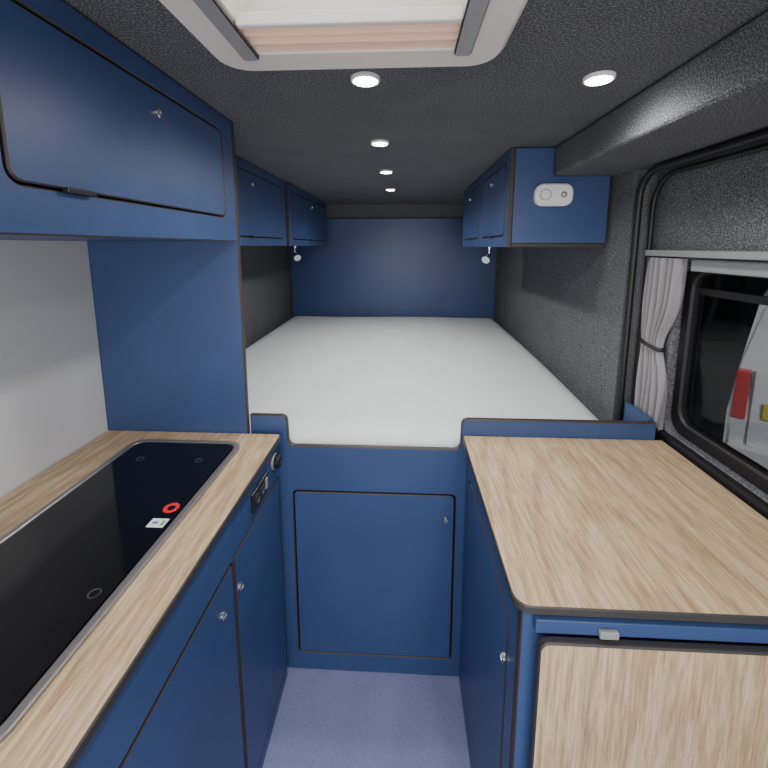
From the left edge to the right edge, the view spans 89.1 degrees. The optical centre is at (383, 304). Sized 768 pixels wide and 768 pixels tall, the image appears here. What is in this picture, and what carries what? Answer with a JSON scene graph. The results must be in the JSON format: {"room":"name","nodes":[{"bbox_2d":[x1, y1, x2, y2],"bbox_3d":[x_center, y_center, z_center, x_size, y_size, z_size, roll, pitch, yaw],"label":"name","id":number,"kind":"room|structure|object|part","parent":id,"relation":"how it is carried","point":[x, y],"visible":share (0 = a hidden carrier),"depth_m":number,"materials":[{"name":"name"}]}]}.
{"room":"vehicle interior","nodes":[
{"label":"vehicle interior","id":0,"kind":"room"},
{"bbox_2d":[240,246,290,347],"bbox_3d":[-1.002,0.373,1.583,0.030,2.005,4.320,0,9,3],"label":"wall","id":1,"kind":"structure","parent":0,"point":[265,269],"depth_m":2.99,"materials":[{"name":"fabric"}]},
{"bbox_2d":[0,240,107,497],"bbox_3d":[-0.992,0.715,0.461,0.015,1.580,1.803,0,9,3],"label":"backsplash","id":2,"kind":"structure","parent":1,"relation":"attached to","point":[52,401],"depth_m":1.09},
{"bbox_2d":[0,0,236,240],"bbox_3d":[-0.758,-0.254,0.406,0.552,0.352,1.603,0,9,3],"label":"upper cabinet","id":3,"kind":"object","parent":1,"relation":"attached to","point":[98,143],"visible":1,"depth_m":0.65,"materials":[{"name":"blue laminate"}]},
{"bbox_3d":[-0.479,-0.177,0.615,0.012,0.008,0.055,0,9,3],"label":"handle","id":4,"kind":"part","parent":3,"relation":"part of","materials":[{"name":"black plastic"}]},
{"bbox_2d":[235,155,286,245],"bbox_3d":[-0.777,-0.448,1.754,0.382,0.367,1.068,0,9,3],"label":"upper cabinet","id":5,"kind":"object","parent":1,"relation":"attached to","point":[260,194],"visible":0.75,"depth_m":1.85,"materials":[{"name":"blue laminate"}]},
{"bbox_2d":[285,182,326,245],"bbox_3d":[-0.715,-0.612,2.854,0.397,0.367,1.150,0,9,3],"label":"upper cabinet","id":6,"kind":"object","parent":1,"relation":"attached to","point":[306,216],"visible":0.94,"depth_m":2.64,"materials":[{"name":"blue laminate"}]},
{"bbox_2d":[292,246,300,260],"bbox_3d":[-0.666,-0.383,2.943,0.052,0.112,0.086,-6,10,-35],"label":"reading lamp","id":7,"kind":"object","parent":6,"relation":"attached to","point":[297,257],"visible":1,"depth_m":2.93,"materials":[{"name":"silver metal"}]},
{"bbox_3d":[-0.537,-0.608,2.836,0.018,0.277,0.982,0,9,3],"label":"door","id":8,"kind":"part","parent":6,"relation":"part of","materials":[{"name":"blue laminate"}]},
{"bbox_2d":[262,667,470,767],"bbox_3d":[0.041,1.352,1.678,2.060,0.040,4.320,0,9,3],"label":"floor","id":9,"kind":"structure","parent":0,"point":[326,718],"depth_m":1.30,"materials":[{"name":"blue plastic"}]},
{"bbox_2d":[87,121,249,433],"bbox_3d":[-0.727,0.407,1.327,0.545,1.933,0.020,0,9,3],"label":"partition panel","id":10,"kind":"object","parent":9,"relation":"on","point":[169,315],"visible":0.28,"depth_m":1.27,"materials":[{"name":"blue laminate"}]},
{"bbox_2d":[73,445,286,767],"bbox_3d":[-0.677,1.038,0.520,0.603,0.924,1.754,0,9,3],"label":"base cabinet","id":11,"kind":"object","parent":9,"relation":"on","point":[207,691],"visible":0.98,"depth_m":0.90,"materials":[{"name":"blue laminate"}]},
{"bbox_2d":[0,430,279,767],"bbox_3d":[-0.684,0.569,0.450,0.597,0.019,1.754,0,9,3],"label":"countertop","id":12,"kind":"structure","parent":11,"relation":"on","point":[58,728],"depth_m":0.70,"materials":[{"name":"brown wood"}]},
{"bbox_2d":[0,439,239,742],"bbox_3d":[-0.637,0.494,0.857,0.352,0.009,0.785,0,9,3],"label":"cooktop","id":13,"kind":"object","parent":12,"relation":"in","point":[64,567],"visible":1,"depth_m":0.79,"materials":[{"name":"glass"}]},
{"bbox_3d":[-0.397,1.048,0.700,0.018,0.742,0.629,0,9,3],"label":"door","id":14,"kind":"part","parent":11,"relation":"part of","materials":[{"name":"blue laminate"}]},
{"bbox_3d":[-0.407,1.040,0.506,0.018,0.924,1.754,0,9,3],"label":"frame","id":15,"kind":"part","parent":11,"relation":"part of","materials":[{"name":"blue laminate"}]},
{"bbox_3d":[-0.373,0.974,1.196,0.018,0.742,0.344,0,9,3],"label":"door","id":16,"kind":"part","parent":11,"relation":"part of","materials":[{"name":"blue laminate"}]},
{"bbox_3d":[-0.360,0.544,1.137,0.008,0.057,0.120,0,9,3],"label":"socket plate","id":17,"kind":"part","parent":11,"relation":"part of","materials":[{"name":"black plastic"}]},
{"bbox_2d":[260,484,264,495],"bbox_3d":[-0.355,0.543,1.141,0.004,0.030,0.030,0,9,3],"label":"socket","id":18,"kind":"object","parent":11,"relation":"attached to","point":[262,486],"depth_m":1.14,"materials":[{"name":"plastic"}]},
{"bbox_2d":[265,477,267,488],"bbox_3d":[-0.354,0.538,1.175,0.004,0.032,0.017,0,9,3],"label":"switch","id":19,"kind":"object","parent":11,"relation":"attached to","point":[266,478],"depth_m":1.17,"materials":[{"name":"grey plastic"}]},
{"bbox_3d":[-0.346,0.509,1.262,0.022,0.044,0.044,0,9,3],"label":"gas knob","id":20,"kind":"part","parent":11,"relation":"part of","materials":[{"name":"black plastic"}]},
{"bbox_2d":[250,402,655,675],"bbox_3d":[0.008,0.697,2.518,1.862,1.007,2.331,0,9,3],"label":"panel","id":21,"kind":"object","parent":9,"relation":"on","point":[373,535],"visible":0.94,"depth_m":1.37,"materials":[{"name":"blue laminate"}]},
{"bbox_3d":[-0.036,0.968,1.396,0.552,0.644,0.018,0,9,3],"label":"door","id":22,"kind":"part","parent":21,"relation":"part of","materials":[{"name":"blue laminate"}]},
{"bbox_2d":[246,316,597,446],"bbox_3d":[0.020,0.347,2.488,1.894,0.158,2.315,0,9,3],"label":"mattress","id":23,"kind":"object","parent":21,"relation":"on","point":[386,381],"visible":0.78,"depth_m":1.87,"materials":[{"name":"fabric"}]},
{"bbox_2d":[459,457,767,767],"bbox_3d":[0.565,0.961,1.033,0.627,0.924,0.632,0,9,3],"label":"storage cabinet","id":24,"kind":"object","parent":9,"relation":"on","point":[499,640],"visible":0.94,"depth_m":0.82,"materials":[{"name":"blue laminate"}]},
{"bbox_3d":[0.268,0.967,1.073,0.018,0.762,0.482,0,9,3],"label":"door","id":25,"kind":"part","parent":24,"relation":"part of","materials":[{"name":"blue laminate"}]},
{"bbox_2d":[463,436,767,624],"bbox_3d":[0.564,0.490,0.971,0.640,0.017,0.620,0,9,3],"label":"countertop","id":26,"kind":"structure","parent":24,"relation":"on","point":[606,528],"depth_m":0.85,"materials":[{"name":"brown wood"}]},
{"bbox_2d":[529,636,767,767],"bbox_3d":[0.577,0.880,0.701,0.622,0.611,0.016,0,9,3],"label":"flap","id":27,"kind":"object","parent":24,"relation":"attached to","point":[598,703],"visible":1,"depth_m":0.67,"materials":[{"name":"brown wood"}]},
{"bbox_3d":[0.564,0.561,0.671,0.600,0.027,0.016,0,9,3],"label":"rail","id":28,"kind":"part","parent":24,"relation":"part of","materials":[{"name":"blue laminate"}]},
{"bbox_2d":[289,204,498,321],"bbox_3d":[0.147,0.057,3.661,2.060,1.935,0.030,0,9,3],"label":"wall","id":29,"kind":"structure","parent":0,"point":[376,210],"depth_m":3.52,"materials":[{"name":"carpet"}]},
{"bbox_2d":[290,218,496,319],"bbox_3d":[0.075,-0.251,3.590,1.880,1.055,0.023,0,9,3],"label":"panel","id":30,"kind":"object","parent":29,"relation":"attached to","point":[374,267],"visible":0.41,"depth_m":3.57,"materials":[{"name":"blue laminate"}]},
{"bbox_2d":[62,0,767,204],"bbox_3d":[0.041,-0.597,1.387,2.060,0.030,4.320,0,9,3],"label":"ceiling","id":31,"kind":"structure","parent":0,"point":[313,131],"depth_m":0.94,"materials":[{"name":"fabric"}]},
{"bbox_2d":[159,0,527,70],"bbox_3d":[-0.061,-0.485,0.472,0.525,0.160,0.560,0,9,3],"label":"skylight","id":32,"kind":"object","parent":31,"relation":"in","point":[250,35],"visible":1,"depth_m":0.65,"materials":[{"name":"beige plastic"}]},
{"bbox_3d":[-0.248,-0.412,0.495,0.030,0.009,0.425,0,9,3],"label":"blind rail","id":33,"kind":"part","parent":32,"relation":"part of","materials":[{"name":"grey plastic"}]},
{"bbox_2d":[244,23,460,51],"bbox_3d":[-0.053,-0.451,0.643,0.350,0.022,0.078,0,9,3],"label":"blind","id":34,"kind":"object","parent":32,"relation":"hanging from","point":[311,37],"depth_m":0.65,"materials":[{"name":"beige fabric"}]},
{"bbox_3d":[0.127,-0.409,0.477,0.030,0.009,0.425,0,9,3],"label":"blind rail","id":35,"kind":"part","parent":32,"relation":"part of","materials":[{"name":"grey plastic"}]},
{"bbox_2d":[351,71,379,86],"bbox_3d":[-0.042,-0.500,0.869,0.066,0.008,0.066,0,9,3],"label":"recessed light","id":36,"kind":"object","parent":31,"relation":"in","point":[364,78],"visible":1,"depth_m":0.86,"materials":[{"name":"white plastic"}]},
{"bbox_2d":[371,139,388,145],"bbox_3d":[-0.015,-0.579,1.402,0.066,0.008,0.066,0,9,3],"label":"recessed light","id":37,"kind":"object","parent":31,"relation":"in","point":[379,142],"visible":1,"depth_m":1.39,"materials":[{"name":"white plastic"}]},
{"bbox_2d":[380,170,392,173],"bbox_3d":[0.012,-0.661,1.946,0.066,0.008,0.066,0,9,3],"label":"recessed light","id":38,"kind":"object","parent":31,"relation":"in","point":[381,171],"visible":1,"depth_m":1.93,"materials":[{"name":"white plastic"}]},
{"bbox_2d":[582,70,615,85],"bbox_3d":[0.476,-0.499,0.864,0.066,0.008,0.066,0,9,3],"label":"recessed light","id":39,"kind":"object","parent":31,"relation":"in","point":[598,78],"visible":1,"depth_m":0.85,"materials":[{"name":"white plastic"}]},
{"bbox_2d":[496,169,657,420],"bbox_3d":[1.008,0.226,2.530,0.188,1.935,2.170,0,9,3],"label":"wall","id":40,"kind":"structure","parent":0,"point":[565,306],"depth_m":1.71,"materials":[{"name":"fabric"}]},
{"bbox_2d":[463,175,481,246],"bbox_3d":[0.714,-0.533,2.342,0.407,0.372,0.585,0,9,3],"label":"upper cabinet","id":41,"kind":"object","parent":40,"relation":"attached to","point":[472,194],"visible":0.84,"depth_m":2.29,"materials":[{"name":"blue laminate"}]},
{"bbox_3d":[0.531,-0.536,2.351,0.018,0.277,0.477,0,9,3],"label":"door","id":42,"kind":"part","parent":41,"relation":"part of","materials":[{"name":"blue laminate"}]},
{"bbox_2d":[482,247,492,262],"bbox_3d":[0.675,-0.319,2.532,0.052,0.106,0.086,7,11,41],"label":"reading lamp","id":43,"kind":"object","parent":41,"relation":"attached to","point":[486,258],"visible":0.91,"depth_m":2.52,"materials":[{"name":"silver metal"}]},
{"bbox_2d":[479,148,610,246],"bbox_3d":[0.677,-0.448,1.772,0.389,0.372,0.560,0,9,3],"label":"upper cabinet","id":44,"kind":"object","parent":40,"relation":"attached to","point":[510,216],"visible":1,"depth_m":1.51,"materials":[{"name":"blue laminate"}]},
{"bbox_3d":[0.503,-0.451,1.781,0.018,0.277,0.452,0,9,3],"label":"door","id":45,"kind":"part","parent":44,"relation":"part of","materials":[{"name":"blue laminate"}]},
{"bbox_3d":[0.504,-0.449,1.781,0.018,0.372,0.560,0,9,3],"label":"frame","id":46,"kind":"part","parent":44,"relation":"part of","materials":[{"name":"blue laminate"}]},
{"bbox_2d":[534,183,573,205],"bbox_3d":[0.642,-0.414,1.478,0.140,0.082,0.034,0,9,3],"label":"fire alarm","id":47,"kind":"object","parent":44,"relation":"attached to","point":[558,194],"visible":1,"depth_m":1.46,"materials":[{"name":"white plastic"}]},
{"bbox_2d":[555,10,767,175],"bbox_3d":[0.793,-0.369,0.341,0.415,0.109,2.260,0,9,3],"label":"trim","id":48,"kind":"structure","parent":40,"relation":"attached to","point":[720,95],"depth_m":0.85,"materials":[{"name":"fabric"}]},
{"bbox_2d":[615,128,767,420],"bbox_3d":[0.819,0.141,0.393,0.022,0.906,2.015,0,9,3],"label":"trim","id":49,"kind":"structure","parent":40,"relation":"attached to","point":[761,135],"depth_m":1.33,"materials":[{"name":"black rubber"}]},
{"bbox_2d":[631,142,767,519],"bbox_3d":[0.873,0.239,0.401,0.035,1.068,2.008,0,9,3],"label":"door frame","id":50,"kind":"structure","parent":40,"relation":"attached to","point":[755,502],"depth_m":1.12,"materials":[{"name":"black rubber"}]},
{"bbox_2d":[651,139,767,502],"bbox_3d":[0.914,0.598,0.414,0.065,1.825,2.130,0,9,3],"label":"door","id":51,"kind":"structure","parent":40,"relation":"in","point":[721,206],"depth_m":1.10,"materials":[{"name":"carpet"}]},
{"bbox_2d":[645,250,767,493],"bbox_3d":[0.914,0.198,0.744,0.093,0.585,1.300,0,9,3],"label":"window","id":52,"kind":"structure","parent":51,"relation":"attached to","point":[755,473],"depth_m":1.19,"materials":[{"name":"black rubber"}]},
{"bbox_2d":[634,257,687,429],"bbox_3d":[0.907,0.127,1.305,0.056,0.560,0.178,0,9,3],"label":"curtain","id":53,"kind":"object","parent":52,"relation":"hanging from","point":[664,287],"visible":0.98,"depth_m":1.29,"materials":[{"name":"fabric"}]},
{"bbox_3d":[0.880,-0.082,0.704,0.024,0.020,1.300,0,9,3],"label":"curtain rail","id":54,"kind":"part","parent":52,"relation":"part of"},
{"bbox_2d":[691,259,767,277],"bbox_3d":[0.907,-0.043,0.667,0.023,0.037,1.020,0,9,3],"label":"blind cassette","id":55,"kind":"object","parent":52,"relation":"attached to","point":[742,268],"visible":1,"depth_m":1.02,"materials":[{"name":"grey plastic"}]},
{"bbox_2d":[691,341,745,441],"bbox_3d":[2.095,1.826,2.194,20.000,0.040,20.000,0,9,3],"label":"ground","id":56,"kind":"structure","parent":0,"point":[717,362],"depth_m":6.10,"materials":[{"name":"grey asphalt"}]},
{"bbox_2d":[723,290,767,468],"bbox_3d":[4.848,0.658,3.851,4.384,1.780,1.780,-8,12,-43],"label":"van","id":57,"kind":"object","parent":56,"relation":"on","point":[746,421],"visible":0.8,"depth_m":2.96,"materials":[{"name":"white paint"}]},
{"bbox_2d":[731,368,751,418],"bbox_3d":[2.748,0.684,2.999,0.075,0.380,0.080,-8,12,-43],"label":"tail light","id":58,"kind":"object","parent":57,"relation":"attached to","point":[741,395],"depth_m":2.97,"materials":[{"name":"red plastic"}]},
{"bbox_3d":[2.985,0.825,2.732,0.020,0.120,0.480,-8,12,-43],"label":"number plate","id":59,"kind":"part","parent":57,"relation":"part of","materials":[{"name":"yellow plastic"}]},
{"bbox_2d":[699,274,745,340],"bbox_3d":[4.682,-1.716,8.572,6.500,5.080,0.100,0,9,3],"label":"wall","id":60,"kind":"structure","parent":0,"point":[721,317],"depth_m":8.67,"materials":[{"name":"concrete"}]},
{"bbox_2d":[738,277,767,343],"bbox_3d":[7.712,-0.887,3.029,0.100,5.080,11.000,0,9,3],"label":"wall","id":61,"kind":"structure","parent":0,"point":[756,286],"depth_m":8.45,"materials":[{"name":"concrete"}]}
]}

